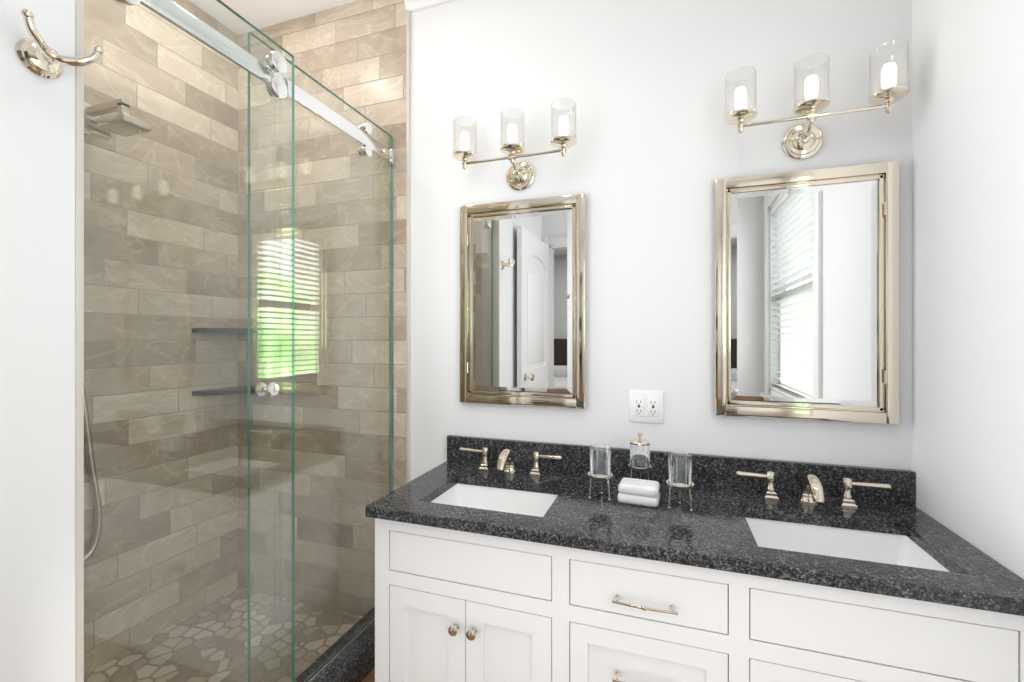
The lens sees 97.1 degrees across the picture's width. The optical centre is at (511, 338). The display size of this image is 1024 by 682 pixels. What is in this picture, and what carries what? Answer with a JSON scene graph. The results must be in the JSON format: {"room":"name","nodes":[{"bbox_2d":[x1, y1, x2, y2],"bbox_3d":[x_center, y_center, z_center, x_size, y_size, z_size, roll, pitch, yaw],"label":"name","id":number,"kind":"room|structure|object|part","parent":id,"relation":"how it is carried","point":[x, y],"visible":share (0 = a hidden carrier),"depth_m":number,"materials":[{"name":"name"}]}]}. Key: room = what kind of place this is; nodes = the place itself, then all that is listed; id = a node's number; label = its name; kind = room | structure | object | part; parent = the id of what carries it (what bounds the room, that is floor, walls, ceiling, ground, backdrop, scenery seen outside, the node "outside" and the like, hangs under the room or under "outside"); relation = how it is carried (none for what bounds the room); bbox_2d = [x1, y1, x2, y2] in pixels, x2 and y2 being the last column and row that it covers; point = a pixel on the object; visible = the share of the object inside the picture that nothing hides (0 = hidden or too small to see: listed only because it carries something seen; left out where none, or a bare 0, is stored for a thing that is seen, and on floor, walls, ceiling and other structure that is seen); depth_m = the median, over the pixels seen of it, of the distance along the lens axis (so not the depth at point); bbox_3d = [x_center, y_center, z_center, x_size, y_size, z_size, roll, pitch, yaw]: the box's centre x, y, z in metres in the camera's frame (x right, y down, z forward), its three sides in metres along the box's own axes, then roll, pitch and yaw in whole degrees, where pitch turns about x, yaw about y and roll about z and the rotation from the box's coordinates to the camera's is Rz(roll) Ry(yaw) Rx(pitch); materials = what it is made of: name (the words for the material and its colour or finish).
{"room":"bathroom","nodes":[
{"label":"bathroom","id":0,"kind":"room"},
{"bbox_2d":[0,0,74,681],"bbox_3d":[-1.054,-0.123,0.285,0.120,2.700,1.198,0,0,19],"label":"wall","id":1,"kind":"structure","parent":0,"point":[37,378],"depth_m":0.78,"materials":[{"name":"white paint"}]},
{"bbox_2d":[15,8,103,78],"bbox_3d":[-0.784,-0.488,0.773,0.078,0.069,0.110,0,0,19],"label":"hook","id":2,"kind":"object","parent":1,"relation":"attached to","point":[37,55],"visible":1,"depth_m":0.77,"materials":[{"name":"silver metal"}]},
{"bbox_2d":[75,0,83,681],"bbox_3d":[-0.857,-0.123,0.857,0.123,2.700,0.012,0,0,19],"label":"trim","id":3,"kind":"structure","parent":1,"relation":"attached to","point":[79,348],"depth_m":0.84,"materials":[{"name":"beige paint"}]},
{"bbox_2d":[84,0,237,675],"bbox_3d":[-1.578,-0.123,1.659,0.120,2.700,1.200,0,0,19],"label":"wall","id":4,"kind":"structure","parent":0,"point":[139,302],"depth_m":1.85,"materials":[{"name":"tile"}]},
{"bbox_2d":[84,117,111,561],"bbox_3d":[-1.512,0.024,1.500,0.108,1.545,0.294,0,0,19],"label":"hose","id":5,"kind":"object","parent":4,"relation":"attached to","point":[91,465],"depth_m":1.61,"materials":[{"name":"silver metal"}]},
{"bbox_2d":[84,98,150,136],"bbox_3d":[-1.402,-0.780,1.591,0.258,0.126,0.092,0,0,19],"label":"shower head","id":6,"kind":"object","parent":4,"relation":"attached to","point":[117,117],"depth_m":1.57},
{"bbox_2d":[192,386,254,395],"bbox_3d":[-1.261,0.242,2.053,0.224,0.020,0.224,0,0,19],"label":"shower shelf","id":7,"kind":"object","parent":4,"relation":"attached to","point":[226,390],"depth_m":2.03,"materials":[{"name":"grey stone"}]},
{"bbox_2d":[192,328,273,332],"bbox_3d":[-1.261,-0.035,2.053,0.224,0.020,0.224,0,0,19],"label":"shower shelf","id":8,"kind":"object","parent":4,"relation":"attached to","point":[202,330],"depth_m":2.02,"materials":[{"name":"grey stone"}]},
{"bbox_2d":[190,0,357,34],"bbox_3d":[-0.430,-1.523,0.733,2.912,0.100,2.450,0,0,19],"label":"ceiling","id":9,"kind":"structure","parent":0,"point":[259,14],"depth_m":2.02,"materials":[{"name":"white paint"}]},
{"bbox_2d":[362,667,374,681],"bbox_3d":[-0.598,1.277,-1.286,4.500,0.100,6.380,0,0,19],"label":"floor","id":10,"kind":"structure","parent":0,"point":[370,677],"depth_m":1.64,"materials":[{"name":"brown wood"}]},
{"bbox_2d":[84,587,361,681],"bbox_3d":[-1.130,1.217,1.542,0.805,0.020,1.108,0,0,19],"label":"shower floor","id":11,"kind":"structure","parent":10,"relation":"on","point":[185,653],"depth_m":1.78,"materials":[{"name":"beige stone"}]},
{"bbox_2d":[294,606,374,681],"bbox_3d":[-0.685,1.177,1.390,0.135,0.100,1.108,0,0,19],"label":"shower curb","id":12,"kind":"object","parent":10,"relation":"on","point":[354,662],"depth_m":1.61,"materials":[{"name":"stone"}]},
{"bbox_2d":[140,0,395,681],"bbox_3d":[-0.673,0.150,1.386,0.061,1.953,1.107,0,0,19],"label":"glass frame","id":13,"kind":"object","parent":12,"relation":"on","point":[322,111],"visible":0.83,"depth_m":1.47,"materials":[{"name":"silver metal"}]},
{"bbox_2d":[84,0,293,681],"bbox_3d":[-0.749,0.128,1.119,0.010,1.962,0.530,0,0,19],"label":"shower glass door","id":14,"kind":"structure","parent":13,"relation":"attached to","point":[292,179],"depth_m":1.09,"materials":[{"name":"teal"}]},
{"bbox_2d":[116,0,287,396],"bbox_3d":[-0.735,-0.330,1.118,0.056,0.987,0.447,0,0,19],"label":"handle","id":15,"kind":"object","parent":14,"relation":"attached to","point":[277,62],"visible":0.83,"depth_m":1.28,"materials":[{"name":"silver metal"}]},
{"bbox_2d":[248,32,391,681],"bbox_3d":[-0.621,0.135,1.585,0.010,1.976,0.689,0,0,19],"label":"glass panel","id":16,"kind":"object","parent":13,"relation":"attached to","point":[390,270],"visible":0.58,"depth_m":1.51,"materials":[{"name":"teal"}]},
{"bbox_2d":[365,511,1023,681],"bbox_3d":[0.385,0.875,1.330,1.509,0.704,0.548,0,0,19],"label":"bathroom vanity","id":17,"kind":"object","parent":10,"relation":"on","point":[502,560],"depth_m":1.10,"materials":[{"name":"white wood"}]},
{"bbox_2d":[365,459,1023,610],"bbox_3d":[0.379,0.506,1.335,1.524,0.030,0.542,0,0,19],"label":"countertop","id":18,"kind":"structure","parent":17,"relation":"on","point":[717,530],"depth_m":1.22,"materials":[{"name":"black stone"}]},
{"bbox_2d":[429,479,556,514],"bbox_3d":[-0.055,0.593,1.437,0.436,0.167,0.318,0,0,19],"label":"sink","id":19,"kind":"object","parent":18,"relation":"in","point":[471,492],"depth_m":1.57,"materials":[{"name":"white ceramic"}]},
{"bbox_2d":[457,443,560,474],"bbox_3d":[-0.021,0.446,1.635,0.387,0.092,0.144,0,0,19],"label":"faucet","id":20,"kind":"object","parent":18,"relation":"on","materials":[{"name":"silver metal"}]},
{"bbox_2d":[588,444,612,500],"bbox_3d":[0.272,0.412,1.392,0.077,0.158,0.077,0,0,19],"label":"tumbler","id":21,"kind":"object","parent":18,"relation":"on","point":[600,462],"visible":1,"depth_m":1.37,"materials":[{"name":"clear glass"}]},
{"bbox_2d":[618,477,659,506],"bbox_3d":[0.383,0.462,1.364,0.117,0.058,0.086,0,0,23],"label":"folded towel","id":22,"kind":"object","parent":18,"relation":"on","point":[641,492],"visible":1,"depth_m":1.33,"materials":[{"name":"white fabric"}]},
{"bbox_2d":[628,432,651,479],"bbox_3d":[0.421,0.400,1.489,0.077,0.183,0.077,0,0,19],"label":"jar","id":23,"kind":"object","parent":18,"relation":"on","point":[639,454],"visible":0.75,"depth_m":1.46,"materials":[{"name":"clear glass"}]},
{"bbox_2d":[666,451,693,511],"bbox_3d":[0.486,0.412,1.308,0.077,0.158,0.077,0,0,19],"label":"tumbler","id":24,"kind":"object","parent":18,"relation":"on","point":[680,471],"visible":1,"depth_m":1.28,"materials":[{"name":"clear glass"}]},
{"bbox_2d":[737,467,892,510],"bbox_3d":[0.881,0.446,1.327,0.387,0.092,0.144,0,0,19],"label":"faucet","id":25,"kind":"object","parent":18,"relation":"on","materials":[{"name":"silver metal"}]},
{"bbox_2d":[745,511,976,574],"bbox_3d":[0.813,0.593,1.133,0.441,0.167,0.316,0,0,19],"label":"sink","id":26,"kind":"object","parent":18,"relation":"in","point":[859,540],"depth_m":1.23,"materials":[{"name":"white ceramic"}]},
{"bbox_2d":[411,0,911,480],"bbox_3d":[-0.053,-0.123,1.836,2.912,2.700,0.120,0,0,19],"label":"wall","id":27,"kind":"structure","parent":0,"point":[657,150],"depth_m":1.60,"materials":[{"name":"white paint"}]},
{"bbox_2d":[238,0,405,616],"bbox_3d":[-0.885,-0.123,2.050,0.940,2.700,0.012,0,0,19],"label":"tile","id":28,"kind":"structure","parent":27,"relation":"attached to","point":[353,54],"depth_m":2.02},
{"bbox_2d":[406,9,410,482],"bbox_3d":[-0.434,-0.123,1.895,0.014,2.700,0.014,0,0,19],"label":"trim","id":29,"kind":"structure","parent":27,"relation":"attached to","point":[408,245],"depth_m":1.89,"materials":[{"name":"white paint"}]},
{"bbox_2d":[404,0,456,12],"bbox_3d":[0.315,-1.421,1.601,1.620,0.105,0.085,0,0,19],"label":"crown molding","id":30,"kind":"structure","parent":27,"relation":"attached to","point":[414,5],"depth_m":1.83,"materials":[{"name":"white"}]},
{"bbox_2d":[452,98,576,190],"bbox_3d":[0.010,-0.696,1.674,0.473,0.254,0.144,0,0,19],"label":"sconce","id":31,"kind":"object","parent":27,"relation":"attached to","point":[520,176],"visible":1,"depth_m":1.65,"materials":[{"name":"silver metal"}]},
{"bbox_3d":[-0.178,-0.758,1.712,0.088,0.130,0.087,0,0,19],"label":"lamp shade","id":32,"kind":"part","parent":31,"relation":"part of","materials":[{"name":"clear glass"}]},
{"bbox_3d":[0.002,-0.758,1.650,0.088,0.130,0.087,0,0,19],"label":"lamp shade","id":33,"kind":"part","parent":31,"relation":"part of","materials":[{"name":"clear glass"}]},
{"bbox_3d":[0.181,-0.758,1.589,0.088,0.130,0.087,0,0,19],"label":"lamp shade","id":34,"kind":"part","parent":31,"relation":"part of","materials":[{"name":"clear glass"}]},
{"bbox_2d":[460,193,585,408],"bbox_3d":[0.030,-0.136,1.724,0.500,0.782,0.036,0,0,19],"label":"mirror","id":35,"kind":"object","parent":27,"relation":"attached to","point":[522,302],"visible":1,"depth_m":1.72,"materials":[{"name":"silver metal"}]},
{"bbox_3d":[0.031,-0.136,1.727,0.402,0.684,0.004,0,0,19],"label":"glass","id":36,"kind":"part","parent":35,"relation":"part of","materials":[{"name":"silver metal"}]},
{"bbox_3d":[0.206,-0.156,1.655,0.016,0.016,0.020,0,0,19],"label":"knob","id":37,"kind":"part","parent":35,"relation":"part of","materials":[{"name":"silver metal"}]},
{"bbox_2d":[629,390,662,422],"bbox_3d":[0.471,0.239,1.589,0.116,0.112,0.008,0,0,19],"label":"electrical outlet plate","id":38,"kind":"object","parent":27,"relation":"attached to","point":[645,406],"visible":1,"depth_m":1.59,"materials":[{"name":"white plastic"}]},
{"bbox_2d":[447,435,914,506],"bbox_3d":[0.463,0.442,1.581,1.524,0.100,0.022,0,0,19],"label":"backsplash","id":39,"kind":"structure","parent":27,"relation":"attached to","point":[707,470],"depth_m":1.50,"materials":[{"name":"black stone"}]},
{"bbox_2d":[714,161,898,423],"bbox_3d":[0.911,-0.136,1.423,0.500,0.782,0.036,0,0,19],"label":"mirror","id":40,"kind":"object","parent":27,"relation":"attached to","point":[806,294],"visible":1,"depth_m":1.42,"materials":[{"name":"silver metal"}]},
{"bbox_3d":[0.729,0.170,1.476,0.016,0.016,0.020,0,0,19],"label":"knob","id":41,"kind":"part","parent":40,"relation":"part of","materials":[{"name":"silver metal"}]},
{"bbox_3d":[0.912,-0.136,1.427,0.402,0.684,0.004,0,0,19],"label":"glass","id":42,"kind":"part","parent":40,"relation":"part of","materials":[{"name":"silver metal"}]},
{"bbox_2d":[724,39,910,159],"bbox_3d":[0.899,-0.696,1.370,0.473,0.254,0.144,0,0,19],"label":"sconce","id":43,"kind":"object","parent":27,"relation":"attached to","point":[802,141],"visible":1,"depth_m":1.34,"materials":[{"name":"silver metal"}]},
{"bbox_3d":[0.711,-0.758,1.408,0.088,0.130,0.087,0,0,19],"label":"lamp shade","id":44,"kind":"part","parent":43,"relation":"part of","materials":[{"name":"clear glass"}]},
{"bbox_3d":[0.891,-0.758,1.346,0.088,0.130,0.087,0,0,19],"label":"lamp shade","id":45,"kind":"part","parent":43,"relation":"part of","materials":[{"name":"clear glass"}]},
{"bbox_3d":[1.071,-0.758,1.285,0.088,0.130,0.087,0,0,19],"label":"lamp shade","id":46,"kind":"part","parent":43,"relation":"part of","materials":[{"name":"clear glass"}]},
{"bbox_2d":[912,0,1023,579],"bbox_3d":[0.872,-0.123,0.225,0.120,2.700,2.330,0,0,19],"label":"wall","id":47,"kind":"structure","parent":0,"point":[968,262],"depth_m":1.09,"materials":[{"name":"white paint"}]}
]}

